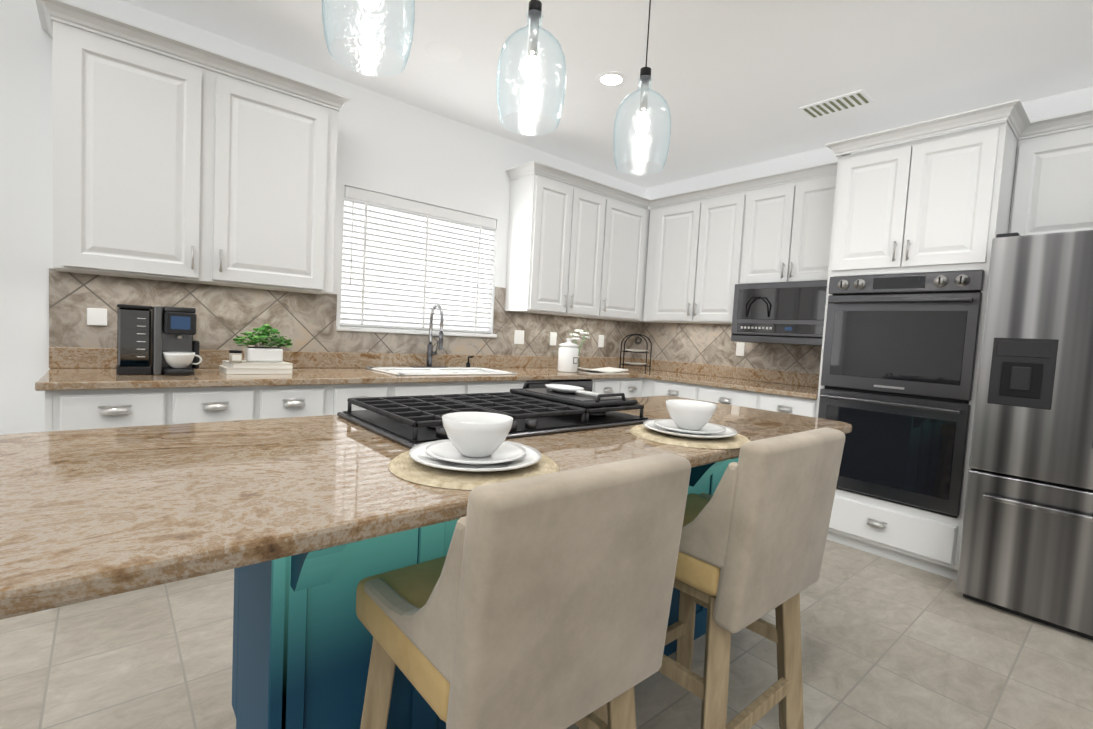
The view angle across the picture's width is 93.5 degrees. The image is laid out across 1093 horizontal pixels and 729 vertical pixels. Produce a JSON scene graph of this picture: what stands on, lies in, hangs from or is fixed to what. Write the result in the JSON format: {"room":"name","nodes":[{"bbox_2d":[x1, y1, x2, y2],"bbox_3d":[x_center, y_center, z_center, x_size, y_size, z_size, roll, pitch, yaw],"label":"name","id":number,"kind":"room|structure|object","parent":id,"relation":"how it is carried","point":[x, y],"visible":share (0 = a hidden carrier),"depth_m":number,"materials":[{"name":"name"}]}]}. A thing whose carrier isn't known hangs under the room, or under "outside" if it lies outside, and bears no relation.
{"room":"kitchen","nodes":[
{"label":"kitchen","id":0,"kind":"room"},
{"bbox_2d":[0,0,644,434],"bbox_3d":[-1.726,-0.421,3.010,7.100,2.700,0.140,0,4,-41],"label":"wall","id":1,"kind":"structure","parent":0,"point":[392,146],"depth_m":2.62,"materials":[{"name":"white paint"}]},
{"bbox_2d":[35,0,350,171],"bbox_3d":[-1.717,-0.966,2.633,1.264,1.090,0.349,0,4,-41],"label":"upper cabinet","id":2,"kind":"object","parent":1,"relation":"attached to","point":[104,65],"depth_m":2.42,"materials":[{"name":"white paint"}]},
{"bbox_2d":[342,292,485,333],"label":"window","id":3,"kind":"structure","parent":1,"relation":"in","point":[414,322],"depth_m":3.69,"materials":[{"name":"white glass"}]},
{"bbox_2d":[336,326,496,337],"bbox_3d":[-0.891,-0.230,3.686,1.230,0.028,0.110,0,4,-41],"label":"window sill","id":4,"kind":"structure","parent":1,"relation":"attached to","point":[364,329],"depth_m":3.56,"materials":[{"name":"white wood"}]},
{"bbox_2d":[340,186,495,332],"bbox_3d":[-0.872,-0.690,3.667,1.158,0.884,0.079,0,4,-41],"label":"window blinds","id":5,"kind":"object","parent":1,"relation":"attached to","point":[404,251],"visible":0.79,"depth_m":3.60,"materials":[{"name":"white plastic"}]},
{"bbox_2d":[506,160,610,239],"bbox_3d":[0.077,-0.957,4.171,0.818,1.090,0.349,0,4,-41],"label":"upper cabinet","id":6,"kind":"object","parent":1,"relation":"attached to","point":[549,194],"depth_m":4.00,"materials":[{"name":"white paint"}]},
{"bbox_2d":[611,186,650,247],"bbox_3d":[0.590,-0.954,4.611,0.534,1.090,0.349,0,4,-41],"label":"upper cabinet","id":7,"kind":"object","parent":1,"relation":"attached to","point":[630,213],"depth_m":4.51,"materials":[{"name":"white paint"}]},
{"bbox_2d":[0,539,1092,728],"bbox_3d":[0.383,1.241,0.539,7.100,0.100,6.880,0,4,-41],"label":"floor","id":8,"kind":"structure","parent":0,"point":[886,643],"depth_m":1.90,"materials":[{"name":"tile"}]},
{"bbox_2d":[45,384,814,431],"bbox_3d":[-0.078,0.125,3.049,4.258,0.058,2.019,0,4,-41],"label":"base cabinets","id":9,"kind":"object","parent":8,"relation":"on","point":[744,395],"depth_m":2.53,"materials":[{"name":"white wood"}]},
{"bbox_2d":[116,304,199,375],"bbox_3d":[-1.837,-0.118,2.443,0.315,0.318,0.262,0,4,-41],"label":"coffee maker","id":10,"kind":"object","parent":9,"relation":"on","point":[146,337],"visible":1,"depth_m":2.37,"materials":[{"name":"black plastic"}]},
{"bbox_2d":[162,351,201,367],"bbox_3d":[-1.734,-0.021,2.450,0.156,0.075,0.128,0,4,-41],"label":"coffee cup","id":11,"kind":"object","parent":10,"relation":"on","point":[175,359],"visible":1,"depth_m":2.41,"materials":[{"name":"white ceramic"}]},
{"bbox_2d":[219,360,292,373],"bbox_3d":[-1.547,0.013,2.743,0.311,0.054,0.239,0,4,-41],"label":"books","id":12,"kind":"object","parent":9,"relation":"on","point":[245,367],"visible":0.94,"depth_m":2.66,"materials":[{"name":"white paper"}]},
{"bbox_2d":[229,350,241,362],"bbox_3d":[-1.583,-0.041,2.618,0.057,0.062,0.058,0,4,-41],"label":"candle jar","id":13,"kind":"object","parent":12,"relation":"on","point":[235,356],"visible":1,"depth_m":2.60,"materials":[{"name":"beige"}]},
{"bbox_2d":[233,324,292,361],"bbox_3d":[-1.523,-0.117,2.770,0.285,0.204,0.173,0,4,-41],"label":"potted plant","id":14,"kind":"object","parent":12,"relation":"on","point":[266,353],"visible":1,"depth_m":2.74,"materials":[{"name":"green plant"}]},
{"bbox_2d":[410,303,447,367],"bbox_3d":[-0.763,-0.195,3.530,0.260,0.442,0.193,0,4,-41],"label":"faucet","id":15,"kind":"object","parent":9,"relation":"on","point":[430,352],"depth_m":3.57,"materials":[{"name":"silver metal"}]},
{"bbox_2d":[365,366,517,411],"bbox_3d":[-0.695,0.146,3.448,0.864,0.222,0.500,0,4,-41],"label":"sink","id":16,"kind":"object","parent":9,"relation":"in","point":[412,370],"depth_m":3.45,"materials":[{"name":"white ceramic"}]},
{"bbox_2d":[466,356,473,367],"bbox_3d":[-0.563,-0.021,3.787,0.031,0.088,0.077,0,4,-41],"label":"soap dispenser","id":17,"kind":"object","parent":9,"relation":"on","point":[467,363],"depth_m":3.79,"materials":[{"name":"black metal"}]},
{"bbox_2d":[557,338,578,372],"bbox_3d":[0.174,-0.074,4.049,0.160,0.264,0.166,0,4,-41],"label":"canister","id":18,"kind":"object","parent":9,"relation":"on","point":[568,352],"visible":1,"depth_m":3.98,"materials":[{"name":"white ceramic"}]},
{"bbox_2d":[568,329,589,369],"bbox_3d":[0.260,-0.130,4.406,0.239,0.345,0.186,0,4,-41],"label":"flower vase","id":19,"kind":"object","parent":9,"relation":"on","point":[573,335],"visible":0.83,"depth_m":4.39,"materials":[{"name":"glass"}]},
{"bbox_2d":[577,367,628,373],"bbox_3d":[0.438,0.046,4.186,0.400,0.038,0.260,1,4,-33],"label":"open book","id":20,"kind":"object","parent":9,"relation":"on","point":[608,370],"visible":0.94,"depth_m":4.13,"materials":[{"name":"beige paper"}]},
{"bbox_2d":[619,334,651,371],"bbox_3d":[0.811,-0.111,4.674,0.250,0.335,0.216,3,3,-1],"label":"plate rack","id":21,"kind":"object","parent":9,"relation":"on","point":[635,351],"visible":0.96,"depth_m":4.59,"materials":[{"name":"black metal"}]},
{"bbox_2d":[35,104,826,415],"bbox_3d":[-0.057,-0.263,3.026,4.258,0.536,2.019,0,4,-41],"label":"kitchen cabinets","id":22,"kind":"object","parent":8,"relation":"on","point":[199,180],"depth_m":2.81,"materials":[{"name":"white paint"}]},
{"bbox_2d":[87,308,106,325],"bbox_3d":[-2.197,-0.232,2.513,0.075,0.085,0.006,0,4,-41],"label":"electrical outlet plate","id":23,"kind":"object","parent":22,"relation":"attached to","point":[96,316],"depth_m":2.51,"materials":[{"name":"white plastic"}]},
{"bbox_2d":[514,330,523,343],"bbox_3d":[-0.222,-0.223,4.205,0.100,0.115,0.008,0,4,-41],"label":"electrical outlet plate","id":24,"kind":"object","parent":22,"relation":"attached to","point":[519,334],"depth_m":4.20,"materials":[{"name":"white plastic"}]},
{"bbox_2d":[550,332,556,345],"bbox_3d":[0.058,-0.221,4.446,0.075,0.115,0.008,0,4,-41],"label":"electrical outlet plate","id":25,"kind":"object","parent":22,"relation":"attached to","point":[553,335],"depth_m":4.44,"materials":[{"name":"white plastic"}]},
{"bbox_2d":[598,335,603,346],"bbox_3d":[0.514,-0.219,4.836,0.075,0.115,0.008,0,4,-41],"label":"electrical outlet plate","id":26,"kind":"object","parent":22,"relation":"attached to","point":[601,337],"depth_m":4.83,"materials":[{"name":"white plastic"}]},
{"bbox_2d":[736,342,744,355],"bbox_3d":[1.626,-0.128,4.313,0.008,0.115,0.075,0,4,-41],"label":"electrical outlet plate","id":27,"kind":"object","parent":22,"relation":"attached to","point":[740,346],"depth_m":4.31,"materials":[{"name":"white plastic"}]},
{"bbox_2d":[232,460,737,728],"bbox_3d":[0.016,0.662,1.711,2.227,0.880,0.797,0,4,-41],"label":"kitchen island","id":28,"kind":"object","parent":8,"relation":"on","point":[302,650],"depth_m":1.15,"materials":[{"name":"blue paint"}]},
{"bbox_2d":[0,396,851,619],"bbox_3d":[-0.003,0.210,1.573,2.470,0.033,0.910,0,4,-41],"label":"island countertop","id":29,"kind":"structure","parent":28,"relation":"on","point":[86,514],"depth_m":0.85,"materials":[{"name":"beige stone"}]},
{"bbox_2d":[388,412,558,489],"bbox_3d":[-0.147,0.162,1.088,0.356,0.101,0.356,0,4,-41],"label":"place setting","id":30,"kind":"object","parent":29,"relation":"on","point":[474,450],"visible":0.98,"depth_m":1.03,"materials":[{"name":"white ceramic"}]},
{"bbox_2d":[337,392,652,448],"bbox_3d":[-0.135,0.150,1.672,0.900,0.058,0.510,0,4,-41],"label":"cooktop","id":31,"kind":"object","parent":29,"relation":"in","point":[410,422],"visible":0.79,"depth_m":1.53,"materials":[{"name":"black metal"}]},
{"bbox_2d":[510,381,637,407],"bbox_3d":[0.090,0.102,1.860,0.255,0.040,0.410,0,4,-41],"label":"griddle plate","id":32,"kind":"object","parent":31,"relation":"on","point":[582,400],"visible":0.73,"depth_m":1.76,"materials":[{"name":"grey metal"}]},
{"bbox_2d":[545,384,602,397],"bbox_3d":[0.101,0.095,1.847,0.116,0.020,0.287,0,4,-41],"label":"spoon rest","id":33,"kind":"object","parent":32,"relation":"on","point":[562,388],"visible":0.94,"depth_m":1.84,"materials":[{"name":"white ceramic"}]},
{"bbox_2d":[630,399,749,448],"bbox_3d":[0.435,0.166,1.561,0.356,0.101,0.356,0,4,-41],"label":"place setting","id":34,"kind":"object","parent":29,"relation":"on","point":[687,424],"visible":1,"depth_m":1.50,"materials":[{"name":"white ceramic"}]},
{"bbox_2d":[356,453,690,728],"bbox_3d":[-0.080,0.648,1.091,0.541,0.970,0.509,0,4,-41],"label":"bar stool","id":35,"kind":"object","parent":8,"relation":"on","point":[543,601],"visible":1,"depth_m":0.86,"materials":[{"name":"beige fabric"}]},
{"bbox_2d":[526,380,592,391],"bbox_3d":[0.089,0.554,3.752,0.626,0.868,0.115,0,4,-41],"label":"dishwasher","id":36,"kind":"object","parent":8,"relation":"on","point":[586,385],"visible":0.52,"depth_m":3.79,"materials":[{"name":"black metal"}]},
{"bbox_2d":[593,428,844,728],"bbox_3d":[0.498,0.653,1.554,0.541,0.970,0.509,0,4,-41],"label":"bar stool","id":37,"kind":"object","parent":8,"relation":"on","point":[755,526],"visible":0.77,"depth_m":1.31,"materials":[{"name":"beige fabric"}]},
{"bbox_2d":[755,400,810,416],"bbox_3d":[1.805,0.647,3.638,0.627,0.881,0.392,0,4,-41],"label":"base cabinet","id":38,"kind":"object","parent":8,"relation":"on","point":[803,408],"depth_m":3.37,"materials":[{"name":"white paint"}]},
{"bbox_2d":[811,101,1018,580],"bbox_3d":[2.222,-0.093,3.141,0.647,2.460,0.785,0,4,-41],"label":"tall cabinet","id":39,"kind":"object","parent":8,"relation":"on","point":[937,203],"depth_m":2.84,"materials":[{"name":"white paint"}]},
{"bbox_2d":[818,270,984,516],"bbox_3d":[2.054,0.135,3.021,0.392,1.296,0.735,0,4,-41],"label":"double wall oven","id":40,"kind":"object","parent":39,"relation":"in","point":[898,365],"visible":0.92,"depth_m":2.87,"materials":[{"name":"black metal"}]},
{"bbox_2d":[956,230,1092,639],"bbox_3d":[2.662,0.307,2.400,0.855,1.795,0.920,0,4,-41],"label":"refrigerator","id":41,"kind":"object","parent":8,"relation":"on","point":[1026,549],"visible":1,"depth_m":2.34,"materials":[{"name":"silver metal"}]},
{"bbox_2d":[121,0,1092,187],"bbox_3d":[0.536,-1.550,0.378,7.100,0.100,6.880,0,4,-41],"label":"ceiling","id":42,"kind":"structure","parent":0,"point":[736,83],"depth_m":2.75,"materials":[{"name":"white paint"}]},
{"bbox_2d":[322,0,414,76],"bbox_3d":[-0.469,-1.224,1.387,0.240,0.774,0.240,0,4,-41],"label":"pendant light","id":43,"kind":"object","parent":42,"relation":"hanging from","point":[370,5],"visible":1,"depth_m":1.45,"materials":[{"name":"clear glass"}]},
{"bbox_2d":[496,0,565,134],"bbox_3d":[-0.039,-1.222,1.769,0.240,0.774,0.240,0,4,-41],"label":"pendant light","id":44,"kind":"object","parent":42,"relation":"hanging from","point":[531,70],"visible":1,"depth_m":1.76,"materials":[{"name":"clear glass"}]},
{"bbox_2d":[595,71,626,86],"bbox_3d":[0.377,-1.656,2.991,0.184,0.006,0.184,0,4,-41],"label":"recessed light","id":45,"kind":"object","parent":42,"relation":"in","point":[611,79],"visible":1,"depth_m":2.98,"materials":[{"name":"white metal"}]},
{"bbox_2d":[613,0,670,174],"bbox_3d":[0.416,-1.220,2.159,0.240,0.774,0.240,0,4,-41],"label":"pendant light","id":46,"kind":"object","parent":42,"relation":"hanging from","point":[642,123],"visible":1,"depth_m":2.15,"materials":[{"name":"clear glass"}]},
{"bbox_2d":[799,90,873,118],"bbox_3d":[1.770,-1.587,3.148,0.200,0.010,0.360,0,4,-41],"label":"ceiling vent","id":47,"kind":"object","parent":42,"relation":"in","point":[840,103],"visible":1,"depth_m":3.13,"materials":[{"name":"white metal"}]},
{"bbox_2d":[731,280,827,345],"bbox_3d":[1.802,-0.367,3.776,0.426,0.437,0.755,0,4,-41],"label":"microwave","id":48,"kind":"object","parent":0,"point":[791,313],"visible":0.73,"depth_m":3.67,"materials":[{"name":"black metal"}]},
{"bbox_2d":[645,87,1092,209],"bbox_3d":[2.229,-0.248,3.742,0.140,2.700,3.910,0,4,-41],"label":"wall","id":49,"kind":"structure","parent":0,"point":[1062,104],"depth_m":3.96,"materials":[{"name":"white paint"}]},
{"bbox_2d":[647,190,694,255],"bbox_3d":[1.187,-0.920,4.581,0.350,1.090,0.541,0,4,-41],"label":"upper cabinet","id":50,"kind":"object","parent":49,"relation":"attached to","point":[671,226],"depth_m":4.46,"materials":[{"name":"white paint"}]},
{"bbox_2d":[691,180,742,267],"bbox_3d":[1.491,-0.883,4.227,0.350,1.090,0.394,0,4,-41],"label":"upper cabinet","id":51,"kind":"object","parent":49,"relation":"attached to","point":[716,207],"depth_m":4.14,"materials":[{"name":"white paint"}]},
{"bbox_2d":[735,162,830,281],"bbox_3d":[1.867,-0.837,3.788,0.350,1.090,0.767,0,4,-41],"label":"upper cabinet","id":52,"kind":"object","parent":49,"relation":"attached to","point":[783,215],"depth_m":3.72,"materials":[{"name":"white paint"}]},
{"bbox_2d":[1007,109,1092,235],"bbox_3d":[2.956,-0.920,2.518,0.350,0.660,0.975,0,4,-41],"label":"upper cabinet","id":53,"kind":"object","parent":49,"relation":"attached to","point":[1054,162],"depth_m":2.67,"materials":[{"name":"white paint"}]}
]}

